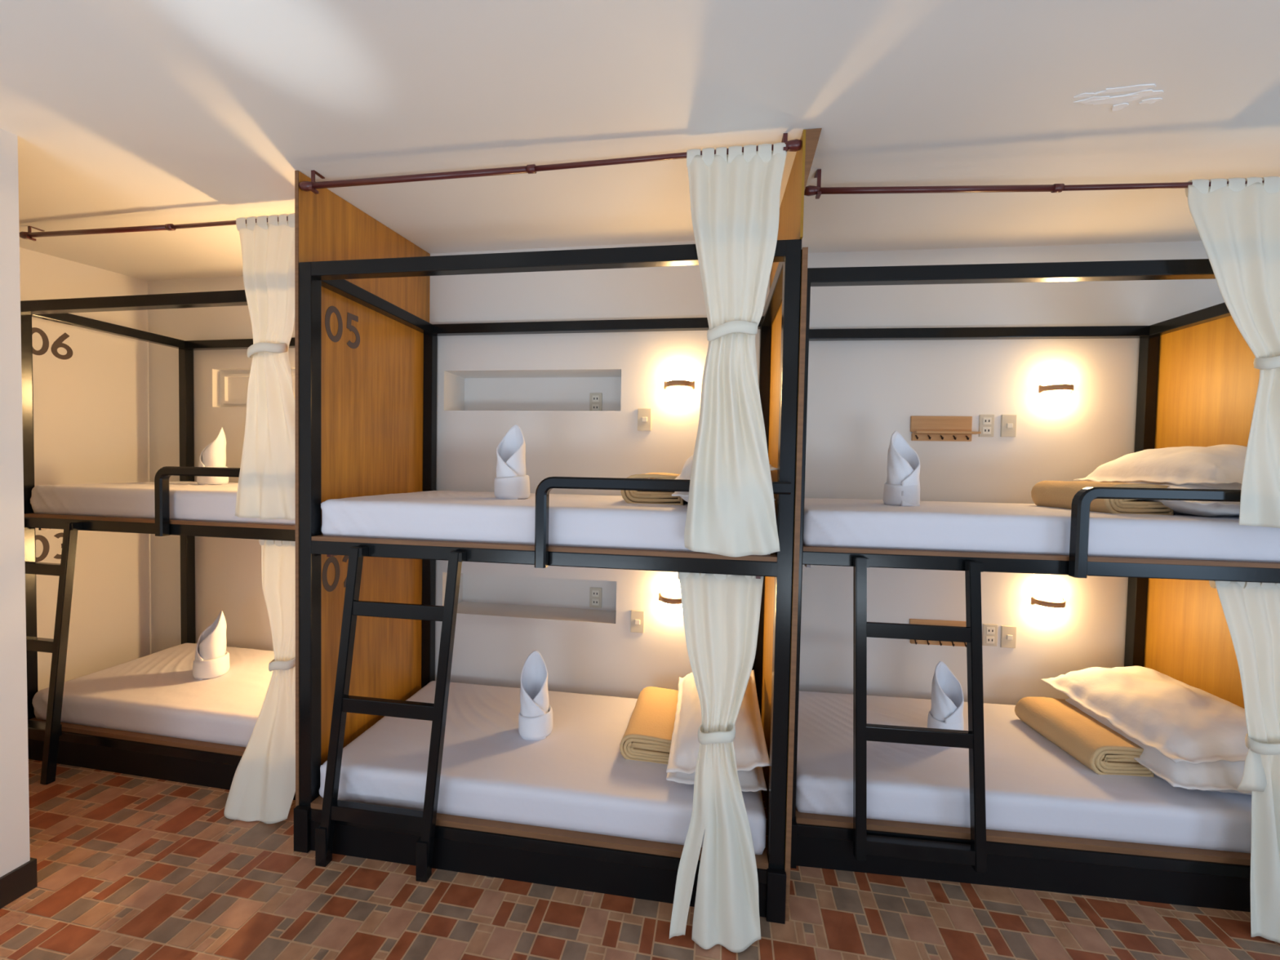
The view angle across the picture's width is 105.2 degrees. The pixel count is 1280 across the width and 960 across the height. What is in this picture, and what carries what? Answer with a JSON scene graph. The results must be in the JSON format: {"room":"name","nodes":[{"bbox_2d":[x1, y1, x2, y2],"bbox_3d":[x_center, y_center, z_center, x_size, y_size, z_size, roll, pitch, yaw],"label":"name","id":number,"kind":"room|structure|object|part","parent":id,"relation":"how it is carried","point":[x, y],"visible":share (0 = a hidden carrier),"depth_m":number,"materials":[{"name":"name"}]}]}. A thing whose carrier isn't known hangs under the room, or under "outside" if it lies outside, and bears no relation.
{"room":"dormitory","nodes":[
{"label":"dormitory","id":0,"kind":"room"},
{"bbox_2d":[0,128,30,877],"bbox_3d":[-2.634,0.185,-0.340,0.181,2.700,4.250,1,2,10],"label":"wall partition","id":1,"kind":"structure","parent":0,"point":[15,850],"depth_m":1.71,"materials":[{"name":"white paint"}]},
{"bbox_2d":[0,857,37,908],"bbox_3d":[-2.659,1.482,-0.297,0.208,0.105,4.262,1,2,10],"label":"baseboard","id":2,"kind":"structure","parent":1,"relation":"attached to","point":[17,882],"depth_m":1.74,"materials":[{"name":"black wood"}]},
{"bbox_2d":[19,247,151,691],"bbox_3d":[-3.947,0.081,0.683,0.147,2.800,5.746,1,2,10],"label":"wall","id":3,"kind":"structure","parent":0,"point":[91,387],"depth_m":3.09,"materials":[{"name":"white paint"}]},
{"bbox_2d":[147,275,294,653],"bbox_3d":[-2.289,0.025,3.364,2.350,2.820,0.300,1,2,10],"label":"wall","id":4,"kind":"structure","parent":0,"point":[228,575],"depth_m":3.32,"materials":[{"name":"white paint"}]},
{"bbox_2d":[222,373,294,404],"bbox_3d":[-2.377,-0.607,3.250,0.915,0.200,0.022,1,2,10],"label":"trim","id":5,"kind":"structure","parent":4,"relation":"attached to","point":[224,376],"depth_m":3.31,"materials":[{"name":"white paint"}]},
{"bbox_2d":[429,240,769,698],"bbox_3d":[-0.246,0.086,2.956,1.990,2.800,0.500,1,2,8],"label":"wall","id":6,"kind":"structure","parent":0,"point":[487,385],"depth_m":2.73,"materials":[{"name":"white paint"}]},
{"bbox_2d":[589,586,601,608],"bbox_3d":[-0.267,0.710,2.954,0.074,0.120,0.012,1,2,8],"label":"wall socket","id":7,"kind":"object","parent":6,"relation":"attached to","point":[595,594],"visible":1,"depth_m":2.95,"materials":[{"name":"beige plastic"}]},
{"bbox_2d":[591,599,599,605],"bbox_3d":[-0.268,0.736,2.951,0.042,0.038,0.004,1,2,8],"label":"socket","id":8,"kind":"object","parent":7,"relation":"attached to","point":[594,602],"depth_m":2.95,"materials":[{"name":"grey plastic"}]},
{"bbox_2d":[591,590,599,596],"bbox_3d":[-0.267,0.684,2.950,0.042,0.038,0.004,1,2,8],"label":"socket","id":9,"kind":"object","parent":7,"relation":"attached to","point":[594,593],"depth_m":2.95,"materials":[{"name":"grey plastic"}]},
{"bbox_2d":[589,392,602,410],"bbox_3d":[-0.264,-0.459,2.924,0.074,0.120,0.012,1,2,8],"label":"wall socket","id":10,"kind":"object","parent":6,"relation":"attached to","point":[596,398],"visible":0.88,"depth_m":2.92,"materials":[{"name":"beige plastic"}]},
{"bbox_2d":[592,395,599,401],"bbox_3d":[-0.264,-0.485,2.919,0.042,0.038,0.004,1,2,8],"label":"socket","id":11,"kind":"object","parent":10,"relation":"attached to","point":[595,397],"depth_m":2.92,"materials":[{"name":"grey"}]},
{"bbox_2d":[630,609,644,632],"bbox_3d":[-0.015,0.775,2.679,0.074,0.120,0.016,1,2,8],"label":"light switch","id":12,"kind":"object","parent":6,"relation":"attached to","point":[637,616],"visible":1,"depth_m":2.68,"materials":[{"name":"beige plastic"}]},
{"bbox_2d":[637,408,651,431],"bbox_3d":[0.023,-0.327,2.645,0.074,0.120,0.016,1,2,8],"label":"light switch","id":13,"kind":"object","parent":6,"relation":"attached to","point":[644,415],"visible":1,"depth_m":2.64,"materials":[{"name":"beige plastic"}]},
{"bbox_2d":[658,581,682,614],"bbox_3d":[0.178,0.638,2.613,0.166,0.176,0.084,1,2,8],"label":"wall lamp","id":14,"kind":"object","parent":6,"relation":"attached to","point":[671,598],"visible":0.83,"depth_m":2.60,"materials":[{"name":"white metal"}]},
{"bbox_2d":[663,368,694,401],"bbox_3d":[0.205,-0.505,2.580,0.166,0.176,0.084,1,2,8],"label":"wall lamp","id":15,"kind":"object","parent":6,"relation":"attached to","point":[679,384],"visible":1,"depth_m":2.57,"materials":[{"name":"white"}]},
{"bbox_2d":[0,0,1279,280],"bbox_3d":[-0.195,-1.117,0.274,8.000,0.594,6.350,1,2,10],"label":"ceiling","id":16,"kind":"structure","parent":0,"point":[121,113],"depth_m":1.54,"materials":[{"name":"white paint"}]},
{"bbox_2d":[19,216,288,240],"bbox_3d":[-2.225,-1.222,2.339,1.819,0.073,0.068,1,2,10],"label":"curtain rod","id":17,"kind":"object","parent":16,"relation":"attached to","point":[25,235],"visible":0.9,"depth_m":2.36,"materials":[{"name":"red metal"}]},
{"bbox_2d":[235,213,295,519],"bbox_3d":[-1.645,-0.515,2.180,0.466,1.374,0.149,1,2,10],"label":"curtain","id":18,"kind":"object","parent":17,"relation":"hanging from","point":[266,486],"visible":0.87,"depth_m":2.16,"materials":[{"name":"white fabric"}]},
{"bbox_2d":[298,133,801,194],"bbox_3d":[-0.391,-1.153,1.805,1.894,0.084,0.069,1,2,8],"label":"curtain rod","id":19,"kind":"object","parent":16,"relation":"attached to","point":[793,145],"visible":0.98,"depth_m":1.80,"materials":[{"name":"red metal"}]},
{"bbox_2d":[684,142,786,556],"bbox_3d":[0.311,-0.446,1.644,0.344,1.398,0.150,1,2,8],"label":"curtain","id":20,"kind":"object","parent":19,"relation":"hanging from","point":[735,197],"visible":1,"depth_m":1.63,"materials":[{"name":"white fabric"}]},
{"bbox_2d":[804,168,1264,199],"bbox_3d":[1.614,-1.107,1.803,1.963,0.152,0.068,1,2,6],"label":"curtain rod","id":21,"kind":"object","parent":16,"relation":"attached to","point":[810,190],"visible":0.98,"depth_m":1.82,"materials":[{"name":"red metal"}]},
{"bbox_2d":[0,759,1279,959],"bbox_3d":[-0.247,1.611,0.352,8.000,0.100,6.350,1,2,10],"label":"floor","id":22,"kind":"structure","parent":0,"point":[130,867],"depth_m":1.72,"materials":[{"name":"tile"}]},
{"bbox_2d":[24,522,82,784],"bbox_3d":[-3.034,0.828,2.427,0.465,1.244,0.147,1,2,10],"label":"ladder","id":23,"kind":"object","parent":22,"relation":"on","point":[49,731],"visible":0.61,"depth_m":2.38,"materials":[{"name":"black metal"}]},
{"bbox_3d":[-2.831,0.833,2.389,0.043,1.244,0.146,1,2,3],"label":"rail","id":24,"kind":"part","parent":23,"relation":"part of","materials":[{"name":"black metal"}]},
{"bbox_2d":[20,289,295,799],"bbox_3d":[-2.220,0.279,2.750,1.916,2.350,0.879,1,2,10],"label":"bunk bed","id":25,"kind":"object","parent":22,"relation":"on","point":[208,764],"visible":0.27,"depth_m":2.44,"materials":[{"name":"black paint"}]},
{"bbox_3d":[-3.194,0.267,2.542,0.053,2.349,0.053,1,2,10],"label":"post","id":26,"kind":"part","parent":25,"relation":"part of","materials":[{"name":"black metal"}]},
{"bbox_3d":[-3.106,-0.890,2.894,0.050,0.053,0.729,1,2,10],"label":"rail","id":27,"kind":"part","parent":25,"relation":"part of","materials":[{"name":"black metal"}]},
{"bbox_3d":[-2.260,-0.859,2.353,1.904,0.055,0.050,1,2,10],"label":"rail","id":28,"kind":"part","parent":25,"relation":"part of","materials":[{"name":"black metal"}]},
{"bbox_3d":[-2.304,1.316,2.398,1.800,0.046,0.042,1,2,10],"label":"rail","id":29,"kind":"part","parent":25,"relation":"part of","materials":[{"name":"black metal"}]},
{"bbox_2d":[31,643,274,746],"bbox_3d":[-2.237,1.185,2.776,1.791,0.151,0.766,1,2,10],"label":"mattress","id":30,"kind":"object","parent":25,"relation":"on","point":[158,693],"visible":0.6,"depth_m":2.53,"materials":[{"name":"white fabric"}]},
{"bbox_2d":[192,610,229,679],"bbox_3d":[-2.450,0.935,2.799,0.181,0.355,0.160,3,2,44],"label":"folded towel","id":31,"kind":"object","parent":30,"relation":"on","point":[211,660],"visible":1,"depth_m":2.76,"materials":[{"name":"white fabric"}]},
{"bbox_3d":[-2.280,0.237,2.384,1.904,0.053,0.050,1,2,10],"label":"bed rail","id":32,"kind":"part","parent":25,"relation":"part of","materials":[{"name":"black metal"}]},
{"bbox_3d":[-2.306,1.400,2.398,1.800,0.126,0.026,1,2,10],"label":"board","id":33,"kind":"part","parent":25,"relation":"part of","materials":[{"name":"black wood"}]},
{"bbox_2d":[30,481,295,524],"bbox_3d":[-2.216,0.109,2.749,1.794,0.152,0.763,1,2,10],"label":"mattress","id":34,"kind":"object","parent":25,"relation":"on","point":[188,500],"visible":0.48,"depth_m":2.43,"materials":[{"name":"white fabric"}]},
{"bbox_2d":[196,426,228,484],"bbox_3d":[-2.557,-0.146,2.932,0.145,0.348,0.165,0,2,-42],"label":"folded towel","id":35,"kind":"object","parent":34,"relation":"on","point":[214,455],"visible":0.74,"depth_m":2.90,"materials":[{"name":"white fabric"}]},
{"bbox_3d":[-3.062,0.248,3.313,0.053,2.349,0.053,1,2,10],"label":"post","id":36,"kind":"part","parent":25,"relation":"part of","materials":[{"name":"black metal"}]},
{"bbox_3d":[-1.830,0.110,2.254,0.942,0.331,0.042,1,2,10],"label":"guard rail","id":37,"kind":"part","parent":25,"relation":"part of","materials":[{"name":"black metal"}]},
{"bbox_3d":[-2.127,-0.878,3.124,1.904,0.053,0.050,1,2,10],"label":"rail","id":38,"kind":"part","parent":25,"relation":"part of","materials":[{"name":"black metal"}]},
{"bbox_3d":[-2.272,0.266,2.424,1.791,0.032,0.036,1,2,10],"label":"curtain rod","id":39,"kind":"object","parent":25,"relation":"attached to","visible":0},
{"bbox_2d":[223,539,295,823],"bbox_3d":[-1.671,0.867,2.224,0.371,1.215,0.265,1,2,10],"label":"curtain","id":40,"kind":"object","parent":39,"relation":"hanging from","point":[263,787],"visible":0.75,"depth_m":2.18,"materials":[{"name":"white fabric"}]},
{"bbox_2d":[294,170,430,806],"bbox_3d":[-1.301,0.099,2.399,0.015,2.766,0.907,1,2,8],"label":"partition panel","id":41,"kind":"object","parent":22,"relation":"on","point":[372,362],"visible":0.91,"depth_m":2.32,"materials":[{"name":"brown wood"}]},
{"bbox_2d":[293,239,801,924],"bbox_3d":[-0.359,0.329,2.242,1.916,2.350,0.939,1,2,8],"label":"bunk bed","id":42,"kind":"object","parent":22,"relation":"on","point":[638,868],"visible":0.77,"depth_m":1.84,"materials":[{"name":"black paint"}]},
{"bbox_3d":[-1.332,0.319,1.980,0.053,2.349,0.053,1,2,8],"label":"post","id":43,"kind":"part","parent":42,"relation":"part of","materials":[{"name":"black metal"}]},
{"bbox_3d":[-1.250,-0.839,2.363,0.050,0.053,0.789,1,2,8],"label":"rail","id":44,"kind":"part","parent":42,"relation":"part of","materials":[{"name":"black metal"}]},
{"bbox_2d":[315,546,466,882],"bbox_3d":[-0.958,0.882,1.877,0.577,1.243,0.071,1,2,8],"label":"ladder","id":45,"kind":"object","parent":42,"relation":"attached to","point":[333,810],"visible":1,"depth_m":1.86,"materials":[{"name":"black metal"}]},
{"bbox_3d":[-1.165,0.868,1.905,0.165,1.225,0.041,1,2,-6],"label":"rail","id":46,"kind":"part","parent":45,"relation":"part of","materials":[{"name":"black metal"}]},
{"bbox_3d":[-0.753,0.878,1.845,0.153,1.225,0.042,1,2,-8],"label":"rail","id":47,"kind":"part","parent":45,"relation":"part of","materials":[{"name":"black metal"}]},
{"bbox_3d":[-1.210,0.297,2.813,0.053,2.349,0.053,1,2,8],"label":"post","id":48,"kind":"part","parent":42,"relation":"part of","materials":[{"name":"black metal"}]},
{"bbox_3d":[-0.438,1.367,1.858,1.800,0.046,0.042,1,2,8],"label":"rail","id":49,"kind":"part","parent":42,"relation":"part of","materials":[{"name":"black paint"}]},
{"bbox_3d":[-0.440,1.451,1.859,1.800,0.126,0.026,1,2,8],"label":"board","id":50,"kind":"part","parent":42,"relation":"part of","materials":[{"name":"black"}]},
{"bbox_2d":[319,680,766,854],"bbox_3d":[-0.373,1.236,2.268,1.789,0.151,0.828,1,2,8],"label":"mattress","id":51,"kind":"object","parent":42,"relation":"on","point":[578,777],"visible":0.55,"depth_m":1.97,"materials":[{"name":"white fabric"}]},
{"bbox_2d":[518,650,552,740],"bbox_3d":[-0.477,0.981,2.249,0.157,0.368,0.138,1,2,0],"label":"folded towel","id":52,"kind":"object","parent":51,"relation":"on","point":[535,713],"visible":1,"depth_m":2.22,"materials":[{"name":"white fabric"}]},
{"bbox_2d":[619,686,678,764],"bbox_3d":[0.090,1.124,2.264,0.286,0.119,0.481,1,2,11],"label":"folded blanket","id":53,"kind":"object","parent":51,"relation":"on","point":[647,736],"visible":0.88,"depth_m":2.12,"materials":[{"name":"brown fabric"}]},
{"bbox_2d":[666,766,767,791],"bbox_3d":[0.331,1.105,2.154,0.370,0.164,0.700,1,2,8],"label":"pillow","id":54,"kind":"object","parent":51,"relation":"on","point":[753,780],"visible":0.09,"depth_m":1.84,"materials":[{"name":"white fabric"}]},
{"bbox_2d":[666,670,769,774],"bbox_3d":[0.336,1.007,2.141,0.375,0.210,0.740,1,2,8],"label":"pillow","id":55,"kind":"object","parent":54,"relation":"on","point":[751,753],"visible":0.45,"depth_m":1.92,"materials":[{"name":"white fabric"}]},
{"bbox_2d":[327,554,760,578],"bbox_3d":[-0.407,0.317,1.885,1.792,0.032,0.036,1,2,8],"label":"curtain rod","id":56,"kind":"object","parent":42,"relation":"attached to","point":[328,555],"visible":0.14,"depth_m":1.99,"materials":[{"name":"red"}]},
{"bbox_3d":[-0.415,0.288,1.845,1.904,0.053,0.050,1,2,8],"label":"bed rail","id":57,"kind":"part","parent":42,"relation":"part of","materials":[{"name":"black metal"}]},
{"bbox_2d":[320,490,770,555],"bbox_3d":[-0.354,0.158,2.240,1.788,0.153,0.820,1,2,8],"label":"mattress","id":58,"kind":"object","parent":42,"relation":"on","point":[592,521],"visible":0.65,"depth_m":1.88,"materials":[{"name":"white fabric"}]},
{"bbox_2d":[493,424,529,499],"bbox_3d":[-0.582,-0.086,2.236,0.165,0.341,0.145,2,2,20],"label":"folded towel","id":59,"kind":"object","parent":58,"relation":"on","point":[511,481],"visible":1,"depth_m":2.20,"materials":[{"name":"white fabric"}]},
{"bbox_2d":[621,472,685,505],"bbox_3d":[0.084,0.037,2.267,0.277,0.140,0.439,1,2,8],"label":"folded blanket","id":60,"kind":"object","parent":58,"relation":"on","point":[629,496],"visible":0.34,"depth_m":2.06,"materials":[{"name":"brown fabric"}]},
{"bbox_2d":[671,491,775,502],"bbox_3d":[0.348,0.029,2.104,0.370,0.159,0.700,1,2,8],"label":"pillow","id":61,"kind":"object","parent":58,"relation":"on","point":[684,495],"visible":0.02,"depth_m":1.82,"materials":[{"name":"white fabric"}]},
{"bbox_2d":[675,453,777,479],"bbox_3d":[0.356,-0.061,2.111,0.378,0.198,0.741,1,2,8],"label":"pillow","id":62,"kind":"object","parent":61,"relation":"on","point":[686,472],"visible":0.17,"depth_m":1.83,"materials":[{"name":"white fabric"}]},
{"bbox_3d":[-0.394,-0.808,1.813,1.904,0.055,0.050,1,2,8],"label":"rail","id":63,"kind":"part","parent":42,"relation":"part of","materials":[{"name":"black metal"}]},
{"bbox_3d":[-0.272,-0.829,2.647,1.904,0.053,0.050,1,2,8],"label":"rail","id":64,"kind":"part","parent":42,"relation":"part of","materials":[{"name":"black metal"}]},
{"bbox_3d":[0.063,0.162,1.722,0.892,0.331,0.042,1,2,8],"label":"guard rail","id":65,"kind":"part","parent":42,"relation":"part of","materials":[{"name":"black metal"}]},
{"bbox_2d":[669,572,763,952],"bbox_3d":[0.268,0.919,1.698,0.311,1.215,0.256,1,2,8],"label":"curtain","id":66,"kind":"object","parent":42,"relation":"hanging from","point":[721,613],"visible":0.94,"depth_m":1.67,"materials":[{"name":"white fabric"}]},
{"bbox_3d":[0.623,0.340,2.546,0.053,2.349,0.053,1,2,8],"label":"post","id":67,"kind":"part","parent":42,"relation":"part of","materials":[{"name":"black metal"}]},
{"bbox_3d":[0.584,-0.797,2.096,0.050,0.053,0.789,1,2,8],"label":"rail","id":68,"kind":"part","parent":42,"relation":"part of","materials":[{"name":"black paint"}]},
{"bbox_3d":[0.501,0.361,1.713,0.053,2.349,0.053,1,2,8],"label":"post","id":69,"kind":"part","parent":42,"relation":"part of","materials":[{"name":"black metal"}]},
{"bbox_2d":[760,128,822,921],"bbox_3d":[0.614,0.141,2.117,0.060,2.770,0.913,1,2,8],"label":"partition panel","id":70,"kind":"object","parent":22,"relation":"on","point":[792,206],"visible":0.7,"depth_m":1.70,"materials":[{"name":"brown wood"}]},
{"bbox_2d":[790,258,1279,911],"bbox_3d":[1.619,0.366,2.243,2.003,2.350,0.940,1,2,6],"label":"bunk bed","id":71,"kind":"object","parent":22,"relation":"on","point":[1133,871],"visible":0.45,"depth_m":1.85,"materials":[{"name":"black paint"}]},
{"bbox_3d":[0.613,0.357,1.948,0.053,2.349,0.053,1,2,6],"label":"post","id":72,"kind":"part","parent":71,"relation":"part of","materials":[{"name":"black metal"}]},
{"bbox_2d":[853,556,986,872],"bbox_3d":[1.055,0.877,1.855,0.494,1.154,0.065,1,2,6],"label":"ladder","id":73,"kind":"object","parent":71,"relation":"attached to","point":[974,854],"visible":1,"depth_m":1.84,"materials":[{"name":"black metal"}]},
{"bbox_3d":[0.842,0.872,1.875,0.066,1.153,0.060,1,2,6],"label":"rail","id":74,"kind":"part","parent":73,"relation":"part of","materials":[{"name":"black metal"}]},
{"bbox_3d":[1.255,0.881,1.831,0.104,1.154,0.046,2,2,34],"label":"rail","id":75,"kind":"part","parent":73,"relation":"part of","materials":[{"name":"black metal"}]},
{"bbox_3d":[1.689,-0.792,2.651,1.990,0.053,0.050,1,2,6],"label":"rail","id":76,"kind":"part","parent":71,"relation":"part of","materials":[{"name":"black metal"}]},
{"bbox_3d":[1.599,-0.770,1.812,1.990,0.055,0.050,1,2,6],"label":"rail","id":77,"kind":"part","parent":71,"relation":"part of","materials":[{"name":"black metal"}]},
{"bbox_2d":[795,690,1251,853],"bbox_3d":[1.602,1.273,2.269,1.881,0.152,0.826,1,2,6],"label":"mattress","id":78,"kind":"object","parent":71,"relation":"on","point":[1033,785],"visible":0.53,"depth_m":1.95,"materials":[{"name":"white fabric"}]},
{"bbox_2d":[927,661,964,730],"bbox_3d":[1.436,1.032,2.294,0.157,0.335,0.138,0,2,-20],"label":"folded towel","id":79,"kind":"object","parent":78,"relation":"on","point":[946,712],"visible":0.79,"depth_m":2.28,"materials":[{"name":"white fabric"}]},
{"bbox_2d":[1014,697,1154,777],"bbox_3d":[1.999,1.157,2.239,0.260,0.130,0.454,1,2,3],"label":"folded blanket","id":80,"kind":"object","parent":78,"relation":"on","point":[1100,748],"visible":0.98,"depth_m":2.14,"materials":[{"name":"brown fabric"}]},
{"bbox_2d":[1064,697,1251,795],"bbox_3d":[2.288,1.119,2.149,0.490,0.215,0.690,1,2,6],"label":"pillow","id":81,"kind":"object","parent":78,"relation":"on","point":[1222,775],"visible":0.27,"depth_m":1.87,"materials":[{"name":"white fabric"}]},
{"bbox_2d":[1040,666,1248,764],"bbox_3d":[2.319,1.005,2.183,0.515,0.206,0.710,1,2,4],"label":"pillow","id":82,"kind":"object","parent":81,"relation":"on","point":[1181,721],"visible":0.91,"depth_m":2.06,"materials":[{"name":"white fabric"}]},
{"bbox_3d":[1.556,1.405,1.857,1.887,0.046,0.042,1,2,6],"label":"rail","id":83,"kind":"part","parent":71,"relation":"part of","materials":[{"name":"black paint"}]},
{"bbox_3d":[1.554,1.489,1.857,1.887,0.126,0.026,1,2,6],"label":"board","id":84,"kind":"part","parent":71,"relation":"part of","materials":[{"name":"black"}]},
{"bbox_3d":[1.579,0.326,1.843,1.990,0.053,0.050,1,2,6],"label":"bed rail","id":85,"kind":"part","parent":71,"relation":"part of","materials":[{"name":"black metal"}]},
{"bbox_2d":[803,497,1279,562],"bbox_3d":[1.623,0.196,2.242,1.881,0.153,0.820,1,2,6],"label":"mattress","id":86,"kind":"object","parent":71,"relation":"on","point":[940,526],"visible":0.71,"depth_m":1.86,"materials":[{"name":"white fabric"}]},
{"bbox_2d":[883,431,919,506],"bbox_3d":[1.222,-0.057,2.278,0.165,0.349,0.145,0,2,-26],"label":"folded towel","id":87,"kind":"object","parent":86,"relation":"on","point":[902,486],"visible":0.99,"depth_m":2.24,"materials":[{"name":"white fabric"}]},
{"bbox_2d":[1031,480,1173,515],"bbox_3d":[2.061,0.076,2.215,0.271,0.141,0.427,1,2,4],"label":"folded blanket","id":88,"kind":"object","parent":86,"relation":"on","point":[1055,494],"visible":0.61,"depth_m":2.08,"materials":[{"name":"brown fabric"}]},
{"bbox_2d":[1102,481,1239,516],"bbox_3d":[2.339,0.066,2.131,0.460,0.175,0.700,1,2,6],"label":"pillow","id":89,"kind":"object","parent":86,"relation":"on","point":[1207,508],"visible":0.21,"depth_m":1.89,"materials":[{"name":"white fabric"}]},
{"bbox_2d":[1073,444,1246,489],"bbox_3d":[2.387,-0.028,2.133,0.428,0.248,0.700,1,2,6],"label":"pillow","id":90,"kind":"object","parent":89,"relation":"on","point":[1217,466],"visible":0.52,"depth_m":2.01,"materials":[{"name":"white fabric"}]},
{"bbox_3d":[2.631,0.377,2.581,0.053,2.349,0.053,1,2,6],"label":"post","id":91,"kind":"part","parent":71,"relation":"part of","materials":[{"name":"black metal"}]},
{"bbox_3d":[2.066,0.199,1.739,0.968,0.331,0.042,1,2,6],"label":"guard rail","id":92,"kind":"part","parent":71,"relation":"part of","materials":[{"name":"black metal"}]},
{"bbox_3d":[2.608,-0.759,2.129,0.050,0.053,0.790,1,2,6],"label":"rail","id":93,"kind":"part","parent":71,"relation":"part of","materials":[{"name":"black metal"}]},
{"bbox_3d":[1.583,0.354,1.884,1.881,0.032,0.036,1,2,6],"label":"curtain rod","id":94,"kind":"object","parent":71,"relation":"attached to","visible":0},
{"bbox_2d":[1208,580,1279,942],"bbox_3d":[2.284,0.954,1.720,0.381,1.209,0.255,1,2,6],"label":"curtain","id":95,"kind":"object","parent":94,"relation":"hanging from","point":[1251,610],"visible":0.97,"depth_m":1.72,"materials":[{"name":"white fabric"}]},
{"bbox_2d":[1143,315,1259,708],"bbox_3d":[2.622,0.396,2.149,0.018,2.335,0.934,1,2,6],"label":"partition panel","id":96,"kind":"object","parent":22,"relation":"on","point":[1208,379],"visible":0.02,"depth_m":2.31,"materials":[{"name":"brown wood"}]},
{"bbox_2d":[799,240,1224,705],"bbox_3d":[2.328,0.109,2.794,3.700,2.860,0.300,1,2,6],"label":"wall","id":97,"kind":"structure","parent":0,"point":[860,393],"depth_m":2.69,"materials":[{"name":"white paint"}]},
{"bbox_2d":[909,618,966,647],"bbox_3d":[1.673,0.850,2.702,0.336,0.136,0.062,1,2,6],"label":"shelf","id":98,"kind":"object","parent":97,"relation":"attached to","point":[915,621],"visible":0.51,"depth_m":2.72,"materials":[{"name":"brown wood"}]},
{"bbox_2d":[910,416,981,441],"bbox_3d":[1.664,-0.282,2.673,0.336,0.136,0.062,1,2,6],"label":"shelf","id":99,"kind":"object","parent":97,"relation":"attached to","point":[955,428],"visible":1,"depth_m":2.69,"materials":[{"name":"brown wood"}]},
{"bbox_2d":[978,414,994,436],"bbox_3d":[1.892,-0.296,2.673,0.074,0.120,0.012,1,2,6],"label":"wall socket","id":100,"kind":"object","parent":97,"relation":"attached to","point":[986,422],"visible":1,"depth_m":2.67,"materials":[{"name":"beige plastic"}]},
{"bbox_2d":[982,426,991,434],"bbox_3d":[1.891,-0.270,2.670,0.042,0.038,0.004,1,2,6],"label":"socket","id":101,"kind":"object","parent":100,"relation":"attached to","point":[986,430],"depth_m":2.67,"materials":[{"name":"grey plastic"}]},
{"bbox_2d":[982,417,991,424],"bbox_3d":[1.892,-0.322,2.668,0.042,0.038,0.004,1,2,6],"label":"socket","id":102,"kind":"object","parent":100,"relation":"attached to","point":[986,420],"depth_m":2.67,"materials":[{"name":"grey plastic"}]},
{"bbox_2d":[982,623,997,646],"bbox_3d":[1.930,0.855,2.700,0.074,0.120,0.012,1,2,6],"label":"wall socket","id":103,"kind":"object","parent":97,"relation":"attached to","point":[989,634],"visible":0.99,"depth_m":2.70,"materials":[{"name":"beige plastic"}]},
{"bbox_2d":[986,636,994,643],"bbox_3d":[1.929,0.881,2.697,0.042,0.038,0.004,1,2,6],"label":"socket","id":104,"kind":"object","parent":103,"relation":"attached to","point":[988,639],"depth_m":2.70,"materials":[{"name":"grey plastic"}]},
{"bbox_2d":[986,626,995,634],"bbox_3d":[1.930,0.829,2.695,0.042,0.038,0.004,1,2,6],"label":"socket","id":105,"kind":"object","parent":103,"relation":"attached to","point":[989,630],"depth_m":2.69,"materials":[{"name":"grey plastic"}]},
{"bbox_2d":[1000,414,1016,436],"bbox_3d":[2.003,-0.294,2.659,0.074,0.120,0.017,1,2,6],"label":"light switch","id":106,"kind":"object","parent":97,"relation":"attached to","point":[1008,422],"visible":1,"depth_m":2.66,"materials":[{"name":"beige plastic"}]},
{"bbox_2d":[1000,625,1016,648],"bbox_3d":[2.024,0.862,2.688,0.074,0.120,0.017,1,2,6],"label":"light switch","id":107,"kind":"object","parent":97,"relation":"attached to","point":[1008,633],"visible":1,"depth_m":2.69,"materials":[{"name":"beige plastic"}]},
{"bbox_2d":[1030,585,1065,618],"bbox_3d":[2.211,0.662,2.628,0.166,0.176,0.084,1,2,6],"label":"wall lamp","id":108,"kind":"object","parent":97,"relation":"attached to","point":[1048,602],"visible":1,"depth_m":2.62,"materials":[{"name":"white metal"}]},
{"bbox_2d":[1038,372,1074,405],"bbox_3d":[2.227,-0.487,2.596,0.166,0.176,0.084,1,2,6],"label":"wall lamp","id":109,"kind":"object","parent":97,"relation":"attached to","point":[1056,388],"visible":1,"depth_m":2.59,"materials":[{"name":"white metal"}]},
{"bbox_2d":[1185,176,1279,528],"bbox_3d":[2.231,-0.450,1.678,0.637,1.229,0.150,1,2,6],"label":"curtain","id":110,"kind":"object","parent":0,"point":[1237,223],"visible":1,"depth_m":1.68,"materials":[{"name":"white fabric"}]}
]}

